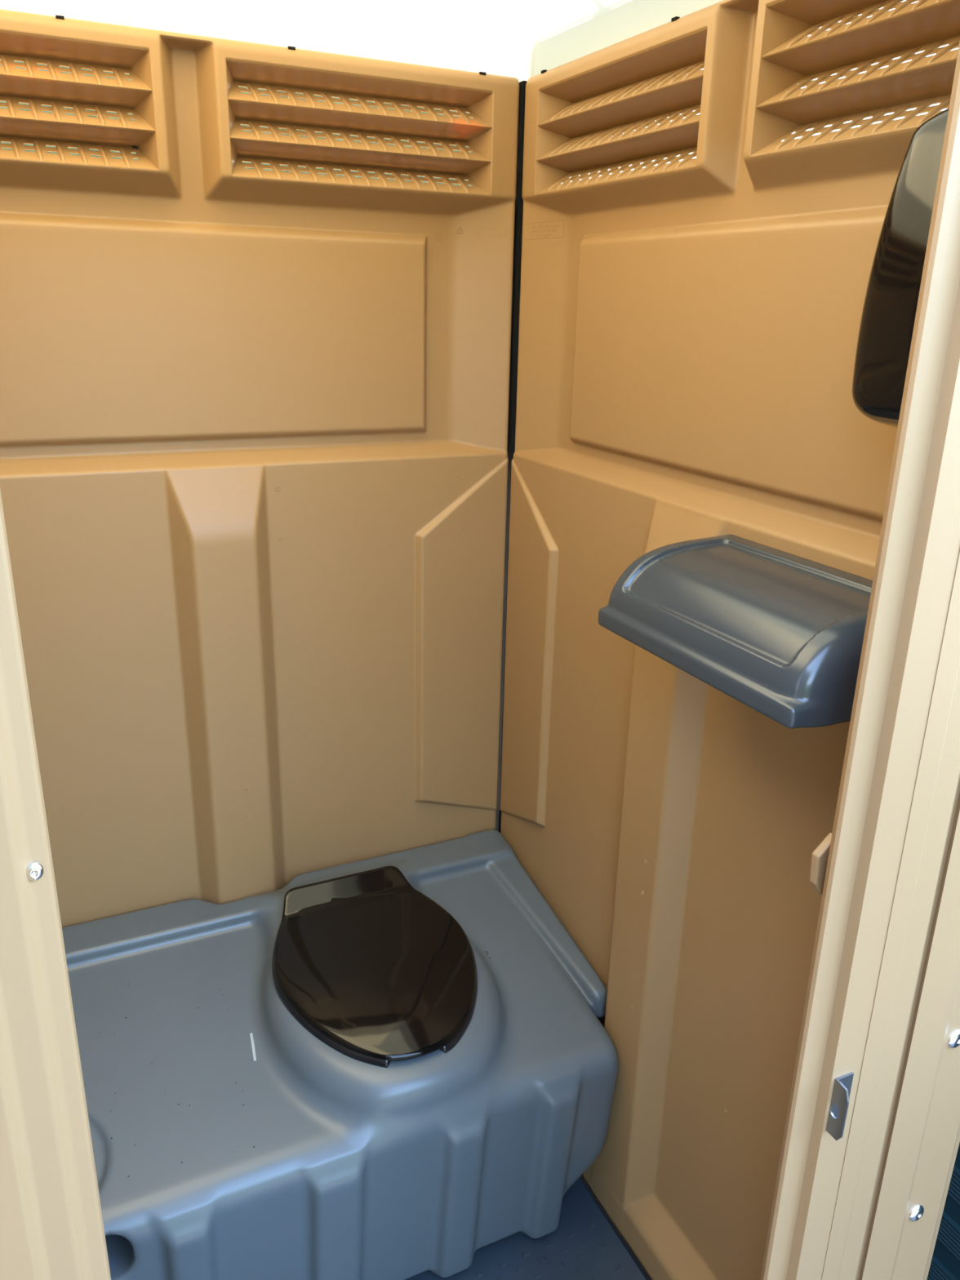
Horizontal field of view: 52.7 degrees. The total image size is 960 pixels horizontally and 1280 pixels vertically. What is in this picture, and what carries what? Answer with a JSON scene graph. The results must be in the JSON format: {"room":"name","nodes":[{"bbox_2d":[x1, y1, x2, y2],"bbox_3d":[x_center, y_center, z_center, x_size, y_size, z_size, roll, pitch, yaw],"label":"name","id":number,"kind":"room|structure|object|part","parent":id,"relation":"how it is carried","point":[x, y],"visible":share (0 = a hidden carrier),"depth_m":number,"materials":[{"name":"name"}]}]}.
{"room":"portable toilet","nodes":[
{"label":"portable toilet","id":0,"kind":"room"},
{"bbox_2d":[0,8,519,927],"bbox_3d":[-0.465,0.031,1.783,1.132,2.000,0.097,-8,21,-24],"label":"wall","id":1,"kind":"structure","parent":0,"point":[254,423],"depth_m":1.70,"materials":[{"name":"beige plastic"}]},
{"bbox_2d":[0,31,158,169],"bbox_3d":[-0.710,-0.780,1.393,0.458,0.163,0.056,-8,21,-24],"label":"air vent","id":2,"kind":"object","parent":1,"relation":"in","point":[96,51],"depth_m":1.44,"materials":[{"name":"beige plastic"}]},
{"bbox_2d":[225,58,493,195],"bbox_3d":[-0.197,-0.849,1.627,0.458,0.163,0.056,-8,21,-24],"label":"air vent","id":3,"kind":"object","parent":1,"relation":"in","point":[326,79],"depth_m":1.61,"materials":[{"name":"beige plastic"}]},
{"bbox_2d":[496,80,527,832],"bbox_3d":[0.051,-0.032,2.009,0.074,1.994,0.074,-8,21,-24],"label":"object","id":4,"kind":"structure","parent":1,"relation":"attached to","point":[519,202],"depth_m":1.84,"materials":[{"name":"black plastic"}]},
{"bbox_2d":[0,0,723,82],"bbox_3d":[-0.184,-0.863,0.905,1.210,0.308,1.245,-8,21,-24],"label":"ceiling","id":5,"kind":"structure","parent":0,"point":[519,39],"depth_m":1.56,"materials":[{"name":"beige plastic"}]},
{"bbox_2d":[405,1178,645,1279],"bbox_3d":[-0.237,1.166,1.621,1.043,0.032,1.090,-8,21,-24],"label":"floor","id":6,"kind":"structure","parent":0,"point":[584,1246],"depth_m":1.75,"materials":[{"name":"plastic"}]},
{"bbox_2d":[62,829,618,1279],"bbox_3d":[-0.345,0.794,1.744,1.130,0.558,0.611,-8,21,-24],"label":"toilet","id":7,"kind":"object","parent":6,"relation":"on","point":[400,1065],"visible":0.89,"depth_m":1.61,"materials":[{"name":"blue plastic"}]},
{"bbox_3d":[-0.180,0.582,1.716,0.358,0.071,0.422,-8,21,-24],"label":"seat","id":8,"kind":"part","parent":7,"relation":"part of","materials":[{"name":"black plastic"}]},
{"bbox_3d":[-0.179,0.560,1.707,0.350,0.085,0.417,-8,21,-24],"label":"lid","id":9,"kind":"part","parent":7,"relation":"part of","materials":[{"name":"black plastic"}]},
{"bbox_2d":[500,0,959,1279],"bbox_3d":[0.304,0.137,1.530,0.097,2.000,1.132,-8,21,-24],"label":"wall","id":10,"kind":"structure","parent":0,"point":[689,327],"depth_m":1.46,"materials":[{"name":"beige plastic"}]},
{"bbox_3d":[0.113,-0.731,1.727,0.095,0.029,0.001,19,26,41],"label":"moulded plate","id":11,"kind":"part","parent":10,"relation":"part of","materials":[{"name":"beige plastic"}]},
{"bbox_2d":[534,27,707,194],"bbox_3d":[0.221,-0.792,1.489,0.056,0.163,0.458,-8,21,-24],"label":"air vent","id":12,"kind":"object","parent":10,"relation":"in","point":[588,114],"depth_m":1.47,"materials":[{"name":"beige plastic"}]},
{"bbox_2d":[598,534,872,728],"bbox_3d":[0.329,-0.027,1.165,0.201,0.113,0.379,-8,21,-24],"label":"dispenser","id":13,"kind":"object","parent":10,"relation":"attached to","point":[780,633],"visible":0.84,"depth_m":1.11,"materials":[{"name":"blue plastic"}]},
{"bbox_2d":[826,1071,853,1140],"bbox_3d":[0.367,0.471,0.983,0.023,0.066,0.032,-8,21,-24],"label":"strike plate","id":14,"kind":"object","parent":10,"relation":"attached to","point":[839,1104],"visible":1,"depth_m":0.97,"materials":[{"name":"silver metal"}]},
{"bbox_3d":[0.366,0.470,0.985,0.022,0.066,0.002,-8,21,-24],"label":"plate","id":15,"kind":"part","parent":14,"relation":"part of","materials":[{"name":"silver metal"}]},
{"bbox_2d":[751,0,959,155],"bbox_3d":[0.465,-0.619,1.006,0.056,0.163,0.458,-8,21,-24],"label":"air vent","id":16,"kind":"object","parent":10,"relation":"in","point":[787,60],"depth_m":1.10,"materials":[{"name":"beige plastic"}]},
{"bbox_2d":[760,42,959,1279],"bbox_3d":[0.444,0.337,1.009,0.282,2.030,0.060,-8,21,-24],"label":"door frame","id":17,"kind":"structure","parent":10,"relation":"attached to","point":[882,1006],"depth_m":0.93,"materials":[{"name":"beige plastic"}]},
{"bbox_2d":[852,107,949,427],"bbox_3d":[0.466,-0.334,0.897,0.124,0.324,0.213,-8,21,-24],"label":"mirror","id":18,"kind":"object","parent":10,"relation":"attached to","point":[887,320],"visible":0.56,"depth_m":0.92,"materials":[{"name":"black mirror"}]},
{"bbox_3d":[-0.739,0.277,1.054,0.097,2.000,1.132,-8,21,-24],"label":"wall","id":19,"kind":"structure","parent":0,"visible":0},
{"bbox_2d":[0,489,111,1279],"bbox_3d":[-0.393,0.450,0.625,0.286,2.030,0.052,-8,21,-24],"label":"door frame","id":20,"kind":"structure","parent":19,"relation":"attached to","point":[51,1224],"depth_m":0.60,"materials":[{"name":"beige plastic"}]},
{"label":"outside","id":21,"kind":"structure","parent":0,"visible":0},
{"label":"ground","id":22,"kind":"structure","parent":21,"visible":0},
{"bbox_2d":[0,59,472,186],"bbox_3d":[-4.615,-1.183,3.067,10.779,3.526,0.739,-8,21,-24],"label":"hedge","id":23,"kind":"object","parent":22,"relation":"on","point":[0,60],"visible":0.01,"depth_m":4.28,"materials":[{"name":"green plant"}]},
{"bbox_2d":[578,1176,650,1279],"bbox_3d":[-0.239,1.231,1.642,1.240,0.096,1.250,-8,21,-24],"label":"base","id":24,"kind":"object","parent":22,"relation":"on","point":[580,1178],"depth_m":1.84,"materials":[{"name":"black"}]},
{"bbox_2d":[926,1142,959,1279],"bbox_3d":[0.733,0.648,1.777,0.034,1.147,2.600,-8,21,-24],"label":"panel","id":25,"kind":"object","parent":22,"relation":"on","point":[945,1260],"visible":0.02,"depth_m":1.68,"materials":[{"name":"teal plastic"}]}
]}

